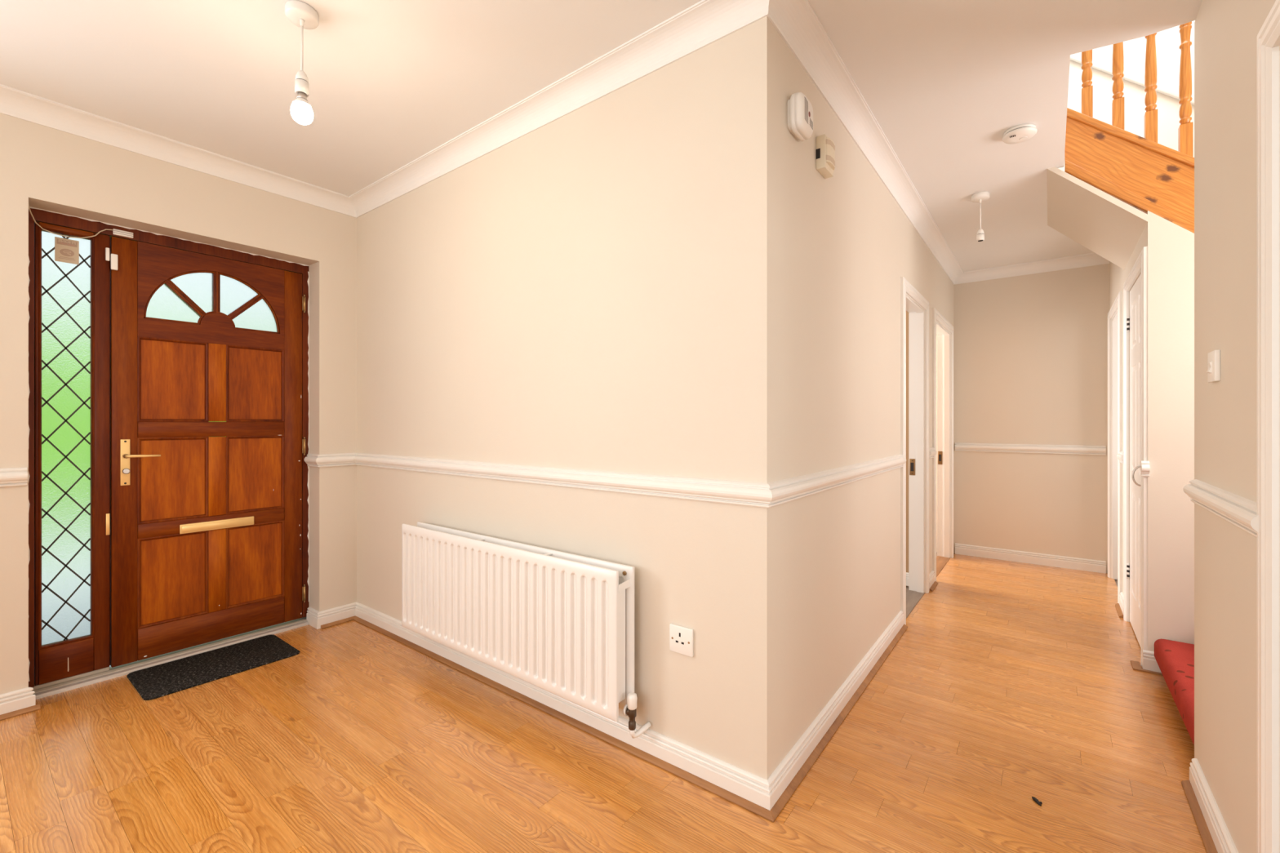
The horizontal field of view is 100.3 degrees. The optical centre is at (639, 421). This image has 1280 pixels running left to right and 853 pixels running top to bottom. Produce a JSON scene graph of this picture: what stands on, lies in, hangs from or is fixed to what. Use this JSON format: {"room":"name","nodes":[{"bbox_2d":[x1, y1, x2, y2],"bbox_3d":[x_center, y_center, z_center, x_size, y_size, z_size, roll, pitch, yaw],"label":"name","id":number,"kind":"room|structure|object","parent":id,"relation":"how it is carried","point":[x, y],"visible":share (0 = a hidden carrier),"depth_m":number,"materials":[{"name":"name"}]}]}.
{"room":"entryway","nodes":[
{"label":"entryway","id":0,"kind":"room"},
{"bbox_2d":[0,112,356,694],"bbox_3d":[-1.120,-0.128,4.261,0.303,2.820,6.050,0,0,37],"label":"wall","id":1,"kind":"structure","parent":0,"point":[42,166],"depth_m":2.58,"materials":[{"name":"beige paint"}]},
{"bbox_2d":[0,703,39,720],"bbox_3d":[-3.086,1.174,1.401,0.019,0.017,2.018,0,0,37],"label":"trim","id":2,"kind":"structure","parent":1,"relation":"attached to","point":[25,710],"depth_m":2.16,"materials":[{"name":"brown wood"}]},
{"bbox_2d":[28,257,30,681],"bbox_3d":[-2.621,0.132,2.286,0.002,1.960,0.013,0,0,37],"label":"trim","id":3,"kind":"structure","parent":1,"relation":"attached to","point":[28,258],"depth_m":2.29,"materials":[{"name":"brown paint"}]},
{"bbox_2d":[28,204,112,238],"bbox_3d":[-2.538,-0.870,2.371,0.070,0.096,0.282,0,0,20],"label":"cable","id":4,"kind":"object","parent":1,"relation":"attached to","point":[98,233],"visible":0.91,"depth_m":2.37,"materials":[{"name":"beige plastic"}]},
{"bbox_2d":[34,221,111,685],"bbox_3d":[-2.559,0.136,2.414,0.056,2.008,0.236,0,0,37],"label":"window","id":5,"kind":"structure","parent":1,"relation":"in","point":[72,515],"depth_m":2.41,"materials":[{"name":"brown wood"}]},
{"bbox_2d":[54,236,79,264],"bbox_3d":[-2.568,-0.767,2.395,0.001,0.107,0.074,0,0,37],"label":"window sticker","id":6,"kind":"object","parent":5,"relation":"attached to","point":[67,251],"visible":1,"depth_m":2.39,"materials":[{"name":"beige paper"}]},
{"bbox_2d":[105,247,109,261],"bbox_3d":[-2.470,-0.778,2.478,0.013,0.060,0.014,0,0,37],"label":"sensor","id":7,"kind":"object","parent":5,"relation":"attached to","point":[107,250],"visible":1,"depth_m":2.47,"materials":[{"name":"white plastic"}]},
{"bbox_2d":[112,228,133,238],"bbox_3d":[-2.438,-0.889,2.520,0.012,0.026,0.069,0,0,37],"label":"junction cover","id":8,"kind":"object","parent":1,"relation":"attached to","point":[115,232],"visible":1,"depth_m":2.52,"materials":[{"name":"white plastic"}]},
{"bbox_2d":[28,208,308,687],"bbox_3d":[-2.313,0.112,2.736,0.054,2.072,1.102,0,0,37],"label":"trim","id":9,"kind":"structure","parent":1,"relation":"attached to","point":[40,215],"depth_m":2.47,"materials":[{"name":"brown wood"}]},
{"bbox_2d":[29,206,308,266],"bbox_3d":[-2.291,-0.920,2.718,0.002,0.007,1.100,0,0,37],"label":"trim","id":10,"kind":"structure","parent":1,"relation":"attached to","point":[29,206],"depth_m":2.58,"materials":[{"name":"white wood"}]},
{"bbox_2d":[31,617,308,699],"bbox_3d":[-2.304,1.172,2.729,0.077,0.061,1.100,0,0,37],"label":"trim","id":11,"kind":"structure","parent":1,"relation":"attached to","point":[61,682],"depth_m":2.59,"materials":[{"name":"silver metal"}]},
{"bbox_2d":[0,84,356,217],"bbox_3d":[-2.685,-1.277,1.901,0.084,0.083,3.300,0,0,37],"label":"trim","id":12,"kind":"structure","parent":1,"relation":"attached to","point":[15,103],"depth_m":2.49,"materials":[{"name":"paint"}]},
{"bbox_2d":[110,235,306,667],"bbox_3d":[-2.213,0.140,2.816,0.096,2.015,0.818,0,0,37],"label":"door","id":13,"kind":"structure","parent":1,"relation":"in","point":[206,517],"depth_m":2.77,"materials":[{"name":"brown wood"}]},
{"bbox_2d":[110,253,118,270],"bbox_3d":[-2.454,-0.747,2.494,0.014,0.074,0.024,0,0,37],"label":"sensor","id":14,"kind":"object","parent":13,"relation":"attached to","point":[113,257],"visible":1,"depth_m":2.49,"materials":[{"name":"white plastic"}]},
{"bbox_2d":[306,271,309,601],"bbox_3d":[-1.958,0.087,3.152,0.002,1.950,0.009,0,0,37],"label":"trim","id":15,"kind":"structure","parent":1,"relation":"attached to","point":[308,272],"depth_m":3.15,"materials":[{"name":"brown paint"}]},
{"bbox_2d":[303,453,318,467],"bbox_3d":[-1.892,0.223,3.089,0.163,0.074,0.030,0,0,37],"label":"trim","id":16,"kind":"structure","parent":1,"relation":"attached to","point":[310,459],"depth_m":3.09,"materials":[{"name":"white paint"}]},
{"bbox_2d":[315,453,355,467],"bbox_3d":[-1.776,0.223,3.132,0.030,0.074,0.240,0,0,37],"label":"trim","id":17,"kind":"structure","parent":1,"relation":"attached to","point":[341,459],"depth_m":3.12,"materials":[{"name":"white paint"}]},
{"bbox_2d":[317,602,355,629],"bbox_3d":[-1.777,1.136,3.140,0.018,0.092,0.228,0,0,37],"label":"baseboard","id":18,"kind":"structure","parent":1,"relation":"attached to","point":[326,616],"depth_m":3.13,"materials":[{"name":"white paint"}]},
{"bbox_2d":[320,616,355,629],"bbox_3d":[-1.762,1.174,3.129,0.019,0.017,0.192,0,0,37],"label":"trim","id":19,"kind":"structure","parent":1,"relation":"attached to","point":[338,622],"depth_m":3.12,"materials":[{"name":"brown wood"}]},
{"bbox_2d":[306,606,319,629],"bbox_3d":[-1.893,1.136,3.097,0.149,0.092,0.018,0,0,37],"label":"baseboard","id":20,"kind":"structure","parent":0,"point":[312,615],"depth_m":3.09,"materials":[{"name":"white paint"}]},
{"bbox_2d":[356,16,767,780],"bbox_3d":[-0.634,-0.128,2.471,2.647,2.820,0.100,0,0,37],"label":"wall","id":21,"kind":"structure","parent":0,"point":[588,291],"depth_m":2.00,"materials":[{"name":"beige paint"}]},
{"bbox_2d":[401,521,651,738],"bbox_3d":[-0.577,0.805,2.284,1.469,0.586,0.125,0,0,37],"label":"radiator","id":22,"kind":"object","parent":21,"relation":"attached to","point":[561,624],"visible":1,"depth_m":2.10,"materials":[{"name":"metal"}]},
{"bbox_2d":[348,0,768,217],"bbox_3d":[-0.656,-1.277,2.373,2.731,0.083,0.084,0,0,37],"label":"trim","id":23,"kind":"structure","parent":21,"relation":"attached to","point":[705,22],"depth_m":2.06,"materials":[{"name":"paint"}]},
{"bbox_2d":[355,601,769,810],"bbox_3d":[-0.662,1.136,2.419,2.665,0.092,0.018,0,0,37],"label":"baseboard","id":24,"kind":"structure","parent":21,"relation":"attached to","point":[754,788],"depth_m":1.96,"materials":[{"name":"white paint"}]},
{"bbox_2d":[354,453,772,508],"bbox_3d":[-0.661,0.223,2.410,2.677,0.074,0.030,0,0,37],"label":"trim","id":25,"kind":"structure","parent":21,"relation":"attached to","point":[715,491],"depth_m":2.02,"materials":[{"name":"white paint"}]},
{"bbox_2d":[353,616,773,822],"bbox_3d":[-0.659,1.174,2.393,2.666,0.017,0.019,0,0,37],"label":"trim","id":26,"kind":"structure","parent":21,"relation":"attached to","point":[751,806],"depth_m":2.01,"materials":[{"name":"brown wood"}]},
{"bbox_2d":[669,623,693,657],"bbox_3d":[0.140,0.738,1.808,0.092,0.092,0.012,0,0,37],"label":"power socket","id":27,"kind":"object","parent":21,"relation":"attached to","point":[681,638],"visible":1,"depth_m":1.80,"materials":[{"name":"white plastic"}]},
{"bbox_2d":[0,0,1202,271],"bbox_3d":[0.769,-1.428,1.837,6.250,0.220,7.600,0,0,37],"label":"ceiling","id":28,"kind":"structure","parent":0,"point":[391,82],"depth_m":2.01,"materials":[{"name":"paint"}]},
{"bbox_2d":[284,0,319,124],"bbox_3d":[-1.083,-1.138,1.712,0.092,0.360,0.092,0,0,37],"label":"pendant light","id":29,"kind":"object","parent":28,"relation":"hanging from","point":[300,14],"visible":1,"depth_m":1.70,"materials":[{"name":"white plastic"}]},
{"bbox_2d":[971,191,990,241],"bbox_3d":[1.972,-1.183,3.095,0.092,0.269,0.092,0,0,37],"label":"pendant light","id":30,"kind":"object","parent":28,"relation":"hanging from","point":[980,197],"visible":1,"depth_m":3.08,"materials":[{"name":"white plastic"}]},
{"bbox_2d":[1002,123,1036,143],"bbox_3d":[1.715,-1.299,2.415,0.128,0.036,0.128,0,0,37],"label":"smoke detector","id":31,"kind":"object","parent":28,"relation":"attached to","point":[1020,133],"visible":1,"depth_m":2.39,"materials":[{"name":"white plastic"}]},
{"bbox_2d":[0,551,1206,852],"bbox_3d":[0.769,1.232,1.837,6.250,0.100,7.600,0,0,37],"label":"floor","id":32,"kind":"structure","parent":0,"point":[1006,684],"depth_m":1.88,"materials":[{"name":"brown laminate"}]},
{"bbox_2d":[126,635,299,700],"bbox_3d":[-2.062,1.178,2.608,0.390,0.008,0.596,0,0,37],"label":"doormat","id":33,"kind":"object","parent":32,"relation":"on","point":[156,682],"visible":1,"depth_m":2.56,"materials":[{"name":"black carpet"}]},
{"bbox_2d":[1031,796,1042,805],"bbox_3d":[1.235,1.178,1.661,0.014,0.011,0.036,0,0,-4],"label":"debris","id":34,"kind":"object","parent":32,"relation":"on","point":[1034,799],"visible":1,"depth_m":1.66,"materials":[{"name":"black"}]},
{"bbox_2d":[1063,21,1194,745],"bbox_3d":[2.494,-0.688,1.926,1.598,3.759,1.065,0,0,37],"label":"staircase","id":35,"kind":"structure","parent":32,"relation":"on","point":[1144,174],"depth_m":2.56,"materials":[{"name":"brown wood"}]},
{"bbox_2d":[767,17,953,778],"bbox_3d":[1.565,-0.128,3.247,0.100,2.820,4.007,0,0,37],"label":"wall","id":36,"kind":"structure","parent":0,"point":[840,246],"depth_m":2.06,"materials":[{"name":"beige paint"}]},
{"bbox_2d":[787,92,813,141],"bbox_3d":[0.536,-1.015,1.776,0.054,0.126,0.124,0,0,37],"label":"smoke detector","id":37,"kind":"object","parent":36,"relation":"attached to","point":[800,110],"visible":1,"depth_m":1.74,"materials":[{"name":"white plastic"}]},
{"bbox_2d":[815,133,835,178],"bbox_3d":[0.697,-0.991,1.992,0.048,0.122,0.099,0,0,37],"label":"door chime","id":38,"kind":"object","parent":36,"relation":"attached to","point":[825,146],"visible":1,"depth_m":1.96,"materials":[{"name":"beige plastic"}]},
{"bbox_2d":[767,610,903,810],"bbox_3d":[0.948,1.136,2.344,0.018,0.092,1.858,0,0,37],"label":"baseboard","id":39,"kind":"structure","parent":36,"relation":"attached to","point":[779,780],"depth_m":2.02,"materials":[{"name":"white paint"}]},
{"bbox_2d":[767,454,906,507],"bbox_3d":[0.949,0.223,2.336,0.030,0.074,1.871,0,0,37],"label":"trim","id":40,"kind":"structure","parent":36,"relation":"attached to","point":[785,491],"depth_m":2.01,"materials":[{"name":"white paint"}]},
{"bbox_2d":[769,624,907,821],"bbox_3d":[0.958,1.174,2.327,0.019,0.017,1.882,0,0,37],"label":"trim","id":41,"kind":"structure","parent":36,"relation":"attached to","point":[796,781],"depth_m":1.99,"materials":[{"name":"brown wood"}]},
{"bbox_2d":[767,0,963,284],"bbox_3d":[1.613,-1.277,3.158,0.084,0.083,4.091,0,0,37],"label":"trim","id":42,"kind":"structure","parent":36,"relation":"attached to","point":[796,21],"depth_m":2.19,"materials":[{"name":"paint"}]},
{"bbox_2d":[900,276,928,625],"bbox_3d":[1.764,0.172,3.408,0.020,2.021,0.827,0,0,37],"label":"trim","id":43,"kind":"structure","parent":36,"relation":"attached to","point":[906,287],"depth_m":3.10,"materials":[{"name":"white paint"}]},
{"bbox_2d":[906,293,924,592],"bbox_3d":[1.717,0.204,3.445,0.100,1.956,0.697,0,0,37],"label":"trim","id":44,"kind":"structure","parent":36,"relation":"attached to","point":[916,313],"depth_m":3.70,"materials":[{"name":"white paint"}]},
{"bbox_2d":[928,447,937,458],"bbox_3d":[2.089,0.223,3.824,0.030,0.074,0.220,0,0,37],"label":"trim","id":45,"kind":"structure","parent":36,"relation":"attached to","point":[932,452],"depth_m":3.80,"materials":[{"name":"white paint"}]},
{"bbox_2d":[929,581,937,591],"bbox_3d":[2.099,1.174,3.816,0.019,0.017,0.228,0,0,37],"label":"trim","id":46,"kind":"structure","parent":36,"relation":"attached to","point":[934,585],"depth_m":3.80,"materials":[{"name":"brown wood"}]},
{"bbox_2d":[932,307,953,581],"bbox_3d":[2.450,0.172,4.303,0.020,2.021,0.972,0,0,37],"label":"trim","id":47,"kind":"structure","parent":36,"relation":"attached to","point":[937,316],"depth_m":3.94,"materials":[{"name":"white paint"}]},
{"bbox_2d":[936,320,950,557],"bbox_3d":[2.403,0.204,4.340,0.100,1.956,0.842,0,0,37],"label":"door","id":48,"kind":"structure","parent":36,"relation":"attached to","point":[943,335],"depth_m":4.65,"materials":[{"name":"white paint"}]},
{"bbox_2d":[906,311,908,586],"bbox_3d":[0.981,-0.068,4.661,2.547,2.700,0.100,0,0,37],"label":"wall","id":49,"kind":"structure","parent":0,"point":[907,313],"depth_m":3.87,"materials":[{"name":"paint"}]},
{"bbox_2d":[906,572,908,586],"bbox_3d":[0.945,1.136,4.614,2.547,0.092,0.018,0,0,37],"label":"baseboard","id":50,"kind":"structure","parent":49,"relation":"attached to","point":[907,573],"depth_m":3.85,"materials":[{"name":"white paint"}]},
{"bbox_2d":[906,590,924,617],"bbox_3d":[1.717,1.185,3.445,0.100,0.014,0.683,0,0,37],"label":"floor","id":51,"kind":"structure","parent":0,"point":[913,597],"depth_m":3.54,"materials":[{"name":"grey laminate"}]},
{"bbox_2d":[928,570,934,591],"bbox_3d":[2.084,1.136,3.828,0.018,0.092,0.220,0,0,37],"label":"baseboard","id":52,"kind":"structure","parent":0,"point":[931,577],"depth_m":3.82,"materials":[{"name":"white paint"}]},
{"bbox_2d":[936,555,950,577],"bbox_3d":[2.403,1.185,4.340,0.100,0.014,0.828,0,0,37],"label":"floor","id":53,"kind":"structure","parent":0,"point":[941,562],"depth_m":4.47,"materials":[{"name":"brown wood"}]},
{"bbox_2d":[936,263,1109,573],"bbox_3d":[2.636,-0.128,5.014,5.350,2.820,0.100,0,0,37],"label":"wall","id":54,"kind":"structure","parent":0,"point":[1030,351],"depth_m":4.46,"materials":[{"name":"beige paint"}]},
{"bbox_2d":[955,543,1106,573],"bbox_3d":[3.233,1.136,4.482,1.021,0.092,0.018,0,0,37],"label":"baseboard","id":55,"kind":"structure","parent":54,"relation":"attached to","point":[1068,562],"depth_m":4.44,"materials":[{"name":"white paint"}]},
{"bbox_2d":[955,442,1106,455],"bbox_3d":[3.229,0.223,4.477,1.021,0.074,0.030,0,0,37],"label":"trim","id":56,"kind":"structure","parent":54,"relation":"attached to","point":[959,446],"depth_m":4.44,"materials":[{"name":"white paint"}]},
{"bbox_2d":[954,252,1109,284],"bbox_3d":[3.217,-1.277,4.453,1.055,0.083,0.084,0,0,37],"label":"trim","id":57,"kind":"structure","parent":54,"relation":"attached to","point":[1090,259],"depth_m":4.43,"materials":[{"name":"paint"}]},
{"bbox_2d":[1046,166,1147,269],"bbox_3d":[2.573,-1.138,3.063,0.387,0.369,1.009,0,0,37],"label":"staircase underside","id":58,"kind":"structure","parent":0,"point":[1097,220],"depth_m":2.93,"materials":[{"name":"beige paint"}]},
{"bbox_2d":[1058,20,1195,171],"bbox_3d":[2.541,-2.678,3.780,4.000,2.280,0.100,0,0,37],"label":"wall","id":59,"kind":"structure","parent":0,"point":[1167,41],"depth_m":3.30,"materials":[{"name":"paint"}]},
{"bbox_2d":[1070,52,1194,105],"bbox_3d":[2.979,-2.230,3.366,2.400,2.204,0.025,0,0,37],"label":"trim","id":60,"kind":"structure","parent":59,"relation":"attached to","point":[1133,75],"depth_m":3.30,"materials":[{"name":"white paint"}]},
{"bbox_2d":[1144,210,1194,652],"bbox_3d":[2.944,0.137,2.206,1.245,2.290,0.100,0,0,37],"label":"wall","id":61,"kind":"structure","parent":0,"point":[1171,246],"depth_m":2.50,"materials":[{"name":"beige paint"}]},
{"bbox_2d":[1141,461,1150,476],"bbox_3d":[2.403,0.223,2.539,0.028,0.074,0.030,0,0,37],"label":"trim","id":62,"kind":"structure","parent":61,"relation":"attached to","point":[1145,468],"depth_m":2.54,"materials":[{"name":"white paint"}]},
{"bbox_2d":[1142,649,1161,672],"bbox_3d":[2.901,1.136,2.165,1.263,0.092,0.018,0,0,37],"label":"baseboard","id":63,"kind":"structure","parent":61,"relation":"attached to","point":[1149,663],"depth_m":2.53,"materials":[{"name":"white paint"}]},
{"bbox_2d":[1109,0,1279,852],"bbox_3d":[1.451,-0.018,1.193,0.107,2.600,7.407,0,0,37],"label":"wall","id":64,"kind":"structure","parent":0,"point":[1226,32],"depth_m":1.44,"materials":[{"name":"beige paint"}]},
{"bbox_2d":[1111,310,1117,579],"bbox_3d":[3.389,0.204,3.729,0.100,1.956,0.712,0,0,37],"label":"door","id":65,"kind":"structure","parent":64,"relation":"attached to","point":[1114,320],"depth_m":4.02,"materials":[{"name":"white paint"}]},
{"bbox_2d":[1107,291,1122,603],"bbox_3d":[3.342,0.172,3.765,0.020,2.021,0.842,0,0,37],"label":"trim","id":66,"kind":"structure","parent":64,"relation":"attached to","point":[1117,304],"depth_m":3.46,"materials":[{"name":"white paint"}]},
{"bbox_2d":[1115,603,1123,617],"bbox_3d":[2.988,1.174,3.332,0.019,0.017,0.268,0,0,37],"label":"trim","id":67,"kind":"structure","parent":64,"relation":"attached to","point":[1117,606],"depth_m":3.31,"materials":[{"name":"brown wood"}]},
{"bbox_2d":[1116,451,1123,463],"bbox_3d":[3.000,0.223,3.328,0.030,0.074,0.260,0,0,37],"label":"trim","id":68,"kind":"structure","parent":64,"relation":"attached to","point":[1120,456],"depth_m":3.31,"materials":[{"name":"white paint"}]},
{"bbox_2d":[1119,591,1123,613],"bbox_3d":[3.005,1.136,3.324,0.018,0.092,0.260,0,0,37],"label":"baseboard","id":69,"kind":"structure","parent":64,"relation":"attached to","point":[1121,595],"depth_m":3.34,"materials":[{"name":"white paint"}]},
{"bbox_2d":[1126,275,1140,646],"bbox_3d":[2.676,0.202,2.886,0.086,1.944,0.709,0,0,37],"label":"door","id":70,"kind":"structure","parent":64,"relation":"in","point":[1133,322],"depth_m":2.95,"materials":[{"name":"white paint"}]},
{"bbox_2d":[1123,246,1147,667],"bbox_3d":[2.668,0.172,2.886,0.020,2.021,0.837,0,0,37],"label":"trim","id":71,"kind":"structure","parent":64,"relation":"attached to","point":[1140,265],"depth_m":2.58,"materials":[{"name":"white paint"}]},
{"bbox_2d":[1130,660,1162,675],"bbox_3d":[2.435,1.179,2.557,0.120,0.006,0.112,0,0,37],"label":"trim","id":72,"kind":"structure","parent":64,"relation":"attached to","point":[1135,665],"depth_m":2.54,"materials":[{"name":"brown wood"}]},
{"bbox_2d":[1181,780,1217,852],"bbox_3d":[1.567,1.174,1.466,0.019,0.017,0.700,0,0,37],"label":"trim","id":73,"kind":"structure","parent":64,"relation":"attached to","point":[1206,838],"depth_m":1.58,"materials":[{"name":"brown wood"}]},
{"bbox_2d":[1206,350,1220,382],"bbox_3d":[1.638,-0.158,1.530,0.019,0.087,0.083,0,0,37],"label":"light switch","id":74,"kind":"object","parent":64,"relation":"attached to","point":[1213,371],"visible":1,"depth_m":1.51,"materials":[{"name":"white plastic"}]},
{"bbox_2d":[1189,758,1238,852],"bbox_3d":[1.582,1.136,1.456,0.018,0.092,0.703,0,0,37],"label":"baseboard","id":75,"kind":"structure","parent":64,"relation":"attached to","point":[1222,839],"depth_m":1.53,"materials":[{"name":"white paint"}]},
{"bbox_2d":[1183,479,1258,537],"bbox_3d":[1.573,0.223,1.454,0.030,0.074,0.740,0,0,37],"label":"trim","id":76,"kind":"structure","parent":64,"relation":"attached to","point":[1241,512],"depth_m":1.37,"materials":[{"name":"white paint"}]},
{"bbox_2d":[1257,0,1279,852],"bbox_3d":[1.083,0.162,0.806,0.020,2.040,0.935,0,0,37],"label":"trim","id":77,"kind":"structure","parent":64,"relation":"attached to","point":[1268,36],"depth_m":1.13,"materials":[{"name":"white paint"}]},
{"bbox_3d":[-3.431,-0.128,1.245,0.303,2.820,1.550,0,0,37],"label":"wall","id":78,"kind":"structure","parent":0,"visible":0},
{"bbox_2d":[0,467,27,487],"bbox_3d":[-3.107,0.223,1.395,0.030,0.074,1.984,0,0,37],"label":"trim","id":79,"kind":"structure","parent":78,"relation":"attached to","point":[11,477],"depth_m":2.15,"materials":[{"name":"white paint"}]},
{"bbox_2d":[0,687,35,715],"bbox_3d":[-3.104,1.136,1.408,0.018,0.092,2.006,0,0,37],"label":"baseboard","id":80,"kind":"structure","parent":78,"relation":"attached to","point":[24,698],"depth_m":2.16,"materials":[{"name":"white paint"}]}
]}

